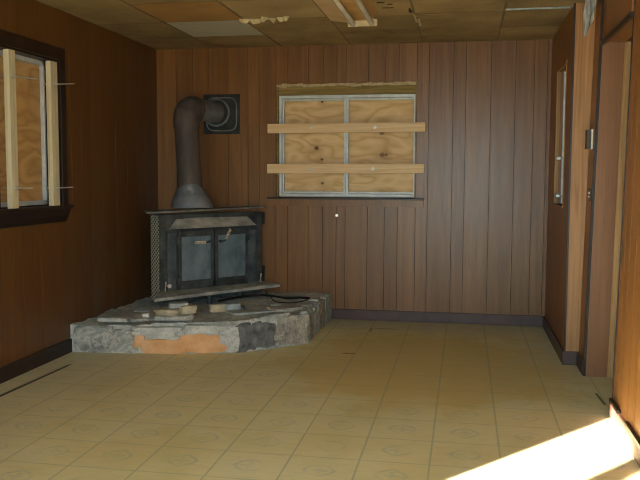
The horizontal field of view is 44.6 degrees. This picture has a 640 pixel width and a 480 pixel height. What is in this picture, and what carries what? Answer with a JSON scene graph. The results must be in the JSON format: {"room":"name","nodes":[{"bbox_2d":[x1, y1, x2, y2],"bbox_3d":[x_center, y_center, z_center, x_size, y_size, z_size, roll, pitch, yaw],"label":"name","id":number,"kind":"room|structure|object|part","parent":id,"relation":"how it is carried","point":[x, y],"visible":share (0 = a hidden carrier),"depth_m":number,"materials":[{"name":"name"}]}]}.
{"room":"abandoned living room","nodes":[
{"label":"abandoned living room","id":0,"kind":"room"},
{"bbox_2d":[0,0,157,366],"bbox_3d":[-2.296,-0.206,2.959,0.120,2.420,8.436,1,5,10],"label":"wall","id":1,"kind":"structure","parent":0,"point":[54,276],"depth_m":5.78,"materials":[{"name":"brown wood"}]},
{"bbox_2d":[0,338,71,383],"bbox_3d":[-2.375,1.014,2.290,0.014,0.098,6.660,1,5,10],"label":"baseboard","id":2,"kind":"structure","parent":1,"relation":"attached to","point":[9,371],"depth_m":5.06,"materials":[{"name":"plastic"}]},
{"bbox_2d":[0,29,73,228],"bbox_3d":[-1.885,-0.685,4.963,0.185,1.180,0.930,1,5,10],"label":"window","id":3,"kind":"structure","parent":1,"relation":"in","point":[23,216],"depth_m":5.24,"materials":[{"name":"brown wood"}]},
{"bbox_2d":[0,49,37,208],"bbox_3d":[-1.808,-0.664,4.698,0.231,0.949,0.070,1,5,10],"label":"batten","id":4,"kind":"object","parent":3,"relation":"attached to","point":[9,75],"visible":1,"depth_m":4.69,"materials":[{"name":"beige wood"}]},
{"bbox_3d":[-1.832,-0.315,4.735,0.182,0.038,0.037,0,5,-2],"label":"threaded rod","id":5,"kind":"part","parent":4,"relation":"part of","materials":[{"name":"silver metal"}]},
{"bbox_3d":[-1.805,-0.981,4.681,0.232,0.043,0.037,0,5,-2],"label":"threaded rod","id":6,"kind":"part","parent":4,"relation":"part of","materials":[{"name":"silver metal"}]},
{"bbox_2d":[0,56,44,205],"bbox_3d":[-1.964,-0.698,4.999,0.015,0.966,0.709,1,5,10],"label":"plywood sheet","id":7,"kind":"object","parent":3,"relation":"attached to","point":[27,90],"visible":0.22,"depth_m":5.13,"materials":[{"name":"brown wood"}]},
{"bbox_3d":[-1.943,-0.698,4.986,0.029,0.963,0.690,1,5,10],"label":"frame","id":8,"kind":"part","parent":3,"relation":"part of","materials":[{"name":"metal"}]},
{"bbox_3d":[-1.887,-0.200,5.003,0.185,0.024,0.930,1,5,10],"label":"sill","id":9,"kind":"part","parent":3,"relation":"part of","materials":[{"name":"brown wood"}]},
{"bbox_2d":[43,61,74,205],"bbox_3d":[-1.722,-0.703,5.175,0.225,0.949,0.084,1,5,10],"label":"batten","id":10,"kind":"object","parent":3,"relation":"attached to","point":[51,84],"visible":1,"depth_m":5.16,"materials":[{"name":"beige wood"}]},
{"bbox_3d":[-1.721,-1.028,5.149,0.225,0.038,0.037,1,5,10],"label":"threaded rod","id":11,"kind":"part","parent":10,"relation":"part of","materials":[{"name":"silver metal"}]},
{"bbox_3d":[-1.740,-0.347,5.208,0.191,0.038,0.037,1,5,10],"label":"threaded rod","id":12,"kind":"part","parent":10,"relation":"part of","materials":[{"name":"silver metal"}]},
{"bbox_2d":[36,0,584,49],"bbox_3d":[0.024,-1.387,2.466,4.818,0.128,8.607,1,5,10],"label":"ceiling","id":13,"kind":"structure","parent":0,"point":[441,20],"depth_m":5.79,"materials":[{"name":"brown wood"}]},
{"bbox_2d":[132,2,239,21],"bbox_3d":[-0.901,-1.577,5.391,0.598,0.015,0.602,1,5,10],"label":"tile","id":14,"kind":"structure","parent":13,"relation":"attached to","point":[194,11],"depth_m":5.36,"materials":[{"name":"brown tile"}]},
{"bbox_2d":[167,20,263,36],"bbox_3d":[-0.790,-1.626,5.989,0.598,0.015,0.602,1,5,10],"label":"tile","id":15,"kind":"structure","parent":13,"relation":"attached to","point":[232,27],"depth_m":5.97,"materials":[{"name":"beige tile"}]},
{"bbox_2d":[221,0,325,23],"bbox_3d":[-0.315,-1.549,5.293,0.628,0.051,0.618,1,5,10],"label":"tile","id":16,"kind":"structure","parent":13,"relation":"attached to","point":[254,11],"depth_m":5.28,"materials":[{"name":"beige tile"}]},
{"bbox_2d":[313,0,376,26],"bbox_3d":[0.121,-1.473,4.851,0.355,0.094,1.432,1,5,10],"label":"fluorescent light","id":17,"kind":"object","parent":13,"relation":"attached to","point":[357,13],"visible":1,"depth_m":5.09,"materials":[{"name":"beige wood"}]},
{"bbox_2d":[413,14,421,25],"bbox_3d":[0.700,-1.573,5.593,0.034,0.007,0.430,1,5,10],"label":"strip","id":18,"kind":"object","parent":13,"relation":"attached to","point":[415,18],"visible":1,"depth_m":5.59,"materials":[{"name":"brown wood"}]},
{"bbox_2d":[505,6,569,10],"bbox_3d":[1.445,-1.538,5.184,0.415,0.011,0.010,1,5,10],"label":"bar","id":19,"kind":"object","parent":13,"relation":"attached to","point":[568,6],"visible":1,"depth_m":5.18,"materials":[{"name":"metal"}]},
{"bbox_2d":[583,0,596,36],"bbox_3d":[1.621,-1.364,4.689,0.074,0.275,0.036,1,5,10],"label":"strip","id":20,"kind":"object","parent":13,"relation":"hanging from","point":[588,14],"visible":1,"depth_m":4.69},
{"bbox_2d":[0,318,639,479],"bbox_3d":[0.020,1.069,2.694,4.818,0.060,8.556,1,5,10],"label":"floor","id":21,"kind":"structure","parent":0,"point":[362,399],"depth_m":4.14,"materials":[{"name":"tile"}]},
{"bbox_2d":[70,291,331,353],"bbox_3d":[-0.831,0.632,6.204,1.608,0.274,1.668,1,5,10],"label":"stone hearth","id":22,"kind":"object","parent":21,"relation":"on","point":[264,323],"visible":0.8,"depth_m":5.61,"materials":[{"name":"grey stone"}]},
{"bbox_2d":[97,316,129,321],"bbox_3d":[-1.488,0.571,5.630,0.238,0.033,0.097,1,5,5],"label":"stone","id":23,"kind":"object","parent":22,"relation":"on","point":[104,318],"visible":1,"depth_m":5.59,"materials":[{"name":"grey stone"}]},
{"bbox_2d":[142,313,149,317],"bbox_3d":[-1.286,0.556,5.775,0.054,0.034,0.045,0,5,0],"label":"pebble","id":24,"kind":"object","parent":22,"relation":"on","point":[145,315],"visible":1,"depth_m":5.76,"materials":[{"name":"white stone"}]},
{"bbox_2d":[153,314,194,320],"bbox_3d":[-1.060,0.561,5.692,0.298,0.038,0.177,0,5,0],"label":"stone","id":25,"kind":"object","parent":22,"relation":"on","point":[186,317],"visible":0.88,"depth_m":5.62,"materials":[{"name":"grey stone"}]},
{"bbox_2d":[154,307,180,315],"bbox_3d":[-1.101,0.523,5.715,0.187,0.050,0.144,2,5,20],"label":"stone","id":26,"kind":"object","parent":25,"relation":"on","point":[167,311],"visible":0.9,"depth_m":5.67,"materials":[{"name":"beige stone"}]},
{"bbox_2d":[168,301,187,307],"bbox_3d":[-1.046,0.478,5.752,0.154,0.039,0.111,-1,5,-10],"label":"stone","id":27,"kind":"object","parent":26,"relation":"on","point":[174,304],"visible":0.91,"depth_m":5.71,"materials":[{"name":"grey stone"}]},
{"bbox_2d":[179,304,196,314],"bbox_3d":[-0.975,0.507,5.735,0.127,0.066,0.107,-2,5,-30],"label":"stone","id":28,"kind":"object","parent":25,"relation":"on","point":[190,308],"visible":0.96,"depth_m":5.69,"materials":[{"name":"beige stone"}]},
{"bbox_2d":[145,205,279,306],"bbox_3d":[-0.986,0.120,6.593,1.195,0.817,0.560,-4,6,-39],"label":"wood stove","id":29,"kind":"object","parent":22,"relation":"on","point":[216,254],"visible":0.98,"depth_m":6.47,"materials":[{"name":"metal"}]},
{"bbox_3d":[-1.035,0.158,6.458,0.332,0.480,0.062,-4,6,-39],"label":"door","id":30,"kind":"part","parent":29,"relation":"part of","materials":[{"name":"metal"}]},
{"bbox_3d":[-1.023,0.149,6.443,0.280,0.368,0.012,-4,6,-39],"label":"glass panel","id":31,"kind":"part","parent":29,"relation":"part of","materials":[{"name":"grey glass"}]},
{"bbox_2d":[171,96,224,207],"bbox_3d":[-1.047,-0.754,6.702,0.353,0.937,0.598,1,5,10],"label":"pipe","id":32,"kind":"object","parent":29,"relation":"on","point":[188,113],"visible":1,"depth_m":6.49,"materials":[{"name":"black metal"}]},
{"bbox_2d":[171,184,213,207],"bbox_3d":[-1.076,-0.375,6.583,0.357,0.200,0.249,0,5,-8],"label":"hood","id":33,"kind":"object","parent":32,"relation":"attached to","point":[186,195],"depth_m":6.49,"materials":[{"name":"grey metal"}]},
{"bbox_3d":[-0.958,-0.254,6.507,1.133,0.038,0.160,-4,6,-39],"label":"plate","id":34,"kind":"part","parent":29,"relation":"part of","materials":[{"name":"black metal"}]},
{"bbox_3d":[-0.916,0.477,6.449,0.041,0.100,0.041,-1,5,-16],"label":"leg","id":35,"kind":"part","parent":29,"relation":"part of","materials":[{"name":"metal"}]},
{"bbox_2d":[169,216,255,228],"bbox_3d":[-0.897,-0.147,6.470,0.835,0.080,0.108,-4,6,-39],"label":"hood","id":36,"kind":"object","parent":29,"relation":"attached to","point":[175,222],"depth_m":6.48,"materials":[{"name":"metal"}]},
{"bbox_3d":[-0.766,0.141,6.673,0.330,0.480,0.062,-4,6,-39],"label":"door","id":37,"kind":"part","parent":29,"relation":"part of","materials":[{"name":"metal"}]},
{"bbox_3d":[-0.754,0.132,6.658,0.278,0.368,0.012,-4,6,-39],"label":"glass panel","id":38,"kind":"part","parent":29,"relation":"part of","materials":[{"name":"grey glass"}]},
{"bbox_2d":[208,303,225,312],"bbox_3d":[-0.779,0.515,5.921,0.128,0.067,0.066,-2,5,-25],"label":"stone","id":39,"kind":"object","parent":22,"relation":"on","point":[216,307],"visible":1,"depth_m":5.90,"materials":[{"name":"beige stone"}]},
{"bbox_2d":[225,302,240,309],"bbox_3d":[-0.675,0.513,5.973,0.131,0.060,0.066,-2,5,-29],"label":"stone","id":40,"kind":"object","parent":22,"relation":"on","point":[229,306],"visible":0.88,"depth_m":5.95,"materials":[{"name":"grey stone"}]},
{"bbox_2d":[218,294,309,301],"bbox_3d":[-0.453,0.471,6.471,0.753,0.045,0.301,0,5,1],"label":"cable","id":41,"kind":"object","parent":22,"relation":"on","point":[249,295],"visible":1,"depth_m":6.45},
{"bbox_2d":[271,297,307,302],"bbox_3d":[-0.304,0.485,6.279,0.368,0.021,0.216,3,5,31],"label":"wire","id":42,"kind":"object","parent":22,"relation":"on","point":[271,297],"visible":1,"depth_m":6.17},
{"bbox_2d":[156,39,549,318],"bbox_3d":[0.221,-0.516,6.831,3.656,2.420,0.120,1,5,10],"label":"wall","id":43,"kind":"structure","parent":0,"point":[475,243],"depth_m":6.67,"materials":[{"name":"brown wood"}]},
{"bbox_2d":[203,94,239,133],"bbox_3d":[-0.874,-1.113,6.911,0.339,0.350,0.024,1,5,10],"label":"plate","id":44,"kind":"object","parent":43,"relation":"attached to","point":[230,123],"visible":0.75,"depth_m":6.90,"materials":[{"name":"black metal"}]},
{"bbox_2d":[267,81,423,206],"bbox_3d":[0.221,-0.825,6.779,1.371,1.065,0.132,1,5,10],"label":"window","id":45,"kind":"structure","parent":43,"relation":"in","point":[346,92],"depth_m":6.77,"materials":[{"name":"metal"}]},
{"bbox_2d":[267,164,423,172],"bbox_3d":[0.210,-0.616,6.736,1.368,0.086,0.052,1,5,10],"label":"batten","id":46,"kind":"object","parent":45,"relation":"attached to","point":[271,168],"visible":1,"depth_m":6.72,"materials":[{"name":"wood"}]},
{"bbox_3d":[0.215,-0.360,6.793,1.371,0.016,0.082,1,5,10],"label":"sill","id":47,"kind":"part","parent":45,"relation":"part of","materials":[{"name":"brown wood"}]},
{"bbox_2d":[267,122,424,132],"bbox_3d":[0.215,-0.963,6.707,1.368,0.085,0.052,1,5,10],"label":"batten","id":48,"kind":"object","parent":45,"relation":"attached to","point":[392,126],"visible":1,"depth_m":6.69,"materials":[{"name":"wood"}]},
{"bbox_2d":[281,97,413,197],"bbox_3d":[0.240,-0.866,6.871,1.332,1.079,0.018,1,5,10],"label":"plywood sheet","id":49,"kind":"object","parent":43,"relation":"attached to","point":[375,147],"visible":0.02,"depth_m":6.86,"materials":[{"name":"beige wood"}]},
{"bbox_2d":[332,309,542,326],"bbox_3d":[0.995,0.666,6.715,1.808,0.090,0.014,1,5,10],"label":"baseboard","id":50,"kind":"structure","parent":43,"relation":"attached to","point":[353,314],"depth_m":6.70,"materials":[{"name":"plastic"}]},
{"bbox_2d":[542,39,551,315],"bbox_3d":[1.879,-0.501,6.457,0.020,2.284,0.012,1,5,10],"label":"trim","id":51,"kind":"structure","parent":43,"relation":"attached to","point":[550,48],"depth_m":6.45,"materials":[{"name":"brown wood"}]},
{"bbox_2d":[545,6,573,346],"bbox_3d":[1.828,-0.424,5.800,0.120,2.420,1.331,1,5,10],"label":"wall","id":52,"kind":"structure","parent":0,"point":[562,42],"depth_m":5.75,"materials":[{"name":"brown wood"}]},
{"bbox_2d":[543,316,563,362],"bbox_3d":[1.753,0.736,5.888,0.016,0.092,1.342,1,5,10],"label":"baseboard","id":53,"kind":"structure","parent":52,"relation":"attached to","point":[558,348],"depth_m":5.78,"materials":[{"name":"plastic"}]},
{"bbox_2d":[553,60,566,207],"bbox_3d":[1.810,-0.755,5.699,0.130,1.024,0.578,1,5,10],"label":"window","id":54,"kind":"structure","parent":52,"relation":"in","point":[562,72],"depth_m":5.95,"materials":[{"name":"brown wood"}]},
{"bbox_2d":[554,156,563,197],"bbox_3d":[1.843,-0.775,5.923,0.103,0.994,0.085,1,5,10],"label":"handle","id":55,"kind":"object","parent":54,"relation":"attached to","point":[558,158],"visible":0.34,"depth_m":5.94,"materials":[{"name":"metal"}]},
{"bbox_3d":[1.807,-0.756,5.699,0.013,0.998,0.546,1,5,10],"label":"frame","id":56,"kind":"part","parent":54,"relation":"part of","materials":[{"name":"metal"}]},
{"bbox_2d":[563,3,575,350],"bbox_3d":[1.646,-0.371,5.149,0.012,2.420,0.020,1,5,10],"label":"trim","id":57,"kind":"structure","parent":52,"relation":"attached to","point":[574,12],"depth_m":5.14,"materials":[{"name":"brown wood"}]},
{"bbox_2d":[576,352,582,374],"bbox_3d":[1.692,0.803,5.076,0.014,0.092,0.267,1,5,10],"label":"baseboard","id":58,"kind":"object","parent":52,"relation":"attached to","point":[579,360],"visible":1,"depth_m":5.06,"materials":[{"name":"plastic"}]},
{"bbox_2d":[566,3,595,351],"bbox_3d":[1.714,-0.370,5.140,0.139,2.420,0.014,1,5,10],"label":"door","id":59,"kind":"structure","parent":52,"relation":"attached to","point":[584,46],"depth_m":5.13,"materials":[{"name":"brown wood"}]},
{"bbox_2d":[579,0,633,357],"bbox_3d":[1.715,-0.322,4.555,0.178,2.420,1.165,1,5,10],"label":"wall","id":60,"kind":"structure","parent":0,"point":[615,11],"depth_m":4.94,"materials":[{"name":"brown wood"}]},
{"bbox_2d":[562,351,577,364],"bbox_3d":[1.675,0.790,5.224,0.106,0.092,0.019,1,5,10],"label":"baseboard","id":61,"kind":"structure","parent":60,"relation":"attached to","point":[568,357],"depth_m":5.22,"materials":[{"name":"plastic"}]},
{"bbox_2d":[585,129,592,149],"bbox_3d":[1.716,-0.640,4.976,0.038,0.125,0.071,1,5,10],"label":"light switch","id":62,"kind":"object","parent":60,"relation":"attached to","point":[589,133],"visible":1,"depth_m":4.94,"materials":[{"name":"silver metal"}]},
{"bbox_2d":[588,188,590,200],"bbox_3d":[1.713,-0.288,4.964,0.014,0.085,0.044,1,5,10],"label":"light switch","id":63,"kind":"object","parent":60,"relation":"attached to","point":[589,192],"depth_m":4.95,"materials":[{"name":"metal"}]},
{"bbox_2d":[614,37,631,351],"bbox_3d":[2.261,-0.305,4.371,1.070,2.420,2.360,1,5,10],"label":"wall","id":64,"kind":"structure","parent":0,"point":[630,38],"depth_m":5.51,"materials":[{"name":"brown wood"}]},
{"bbox_2d":[583,0,603,375],"bbox_3d":[1.700,-0.346,4.846,0.062,2.420,0.023,1,5,10],"label":"trim","id":65,"kind":"structure","parent":64,"relation":"attached to","point":[602,1],"depth_m":4.84,"materials":[{"name":"brown wood"}]},
{"bbox_2d":[586,42,624,376],"bbox_3d":[1.765,-0.170,4.840,0.165,2.070,0.017,1,5,10],"label":"door","id":66,"kind":"structure","parent":64,"relation":"attached to","point":[612,66],"depth_m":4.83,"materials":[{"name":"brown wood"}]},
{"bbox_2d":[607,0,634,398],"bbox_3d":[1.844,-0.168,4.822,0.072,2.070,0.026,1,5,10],"label":"trim","id":67,"kind":"structure","parent":64,"relation":"attached to","point":[627,52],"depth_m":4.81,"materials":[{"name":"brown wood"}]},
{"bbox_2d":[613,0,639,437],"bbox_3d":[1.072,-0.037,1.073,0.154,2.420,5.940,1,5,10],"label":"wall","id":68,"kind":"structure","parent":0,"point":[626,395],"depth_m":3.79,"materials":[{"name":"brown wood"}]},
{"bbox_2d":[600,11,634,44],"bbox_3d":[1.644,-1.165,4.344,0.020,0.025,0.900,1,5,10],"label":"trim","id":69,"kind":"structure","parent":68,"relation":"attached to","point":[623,22],"depth_m":4.25,"materials":[{"name":"brown wood"}]},
{"bbox_2d":[609,398,639,467],"bbox_3d":[0.996,1.119,1.246,0.016,0.085,5.825,1,5,10],"label":"baseboard","id":70,"kind":"structure","parent":68,"relation":"attached to","point":[618,420],"depth_m":3.70,"materials":[{"name":"brown wood"}]}
]}

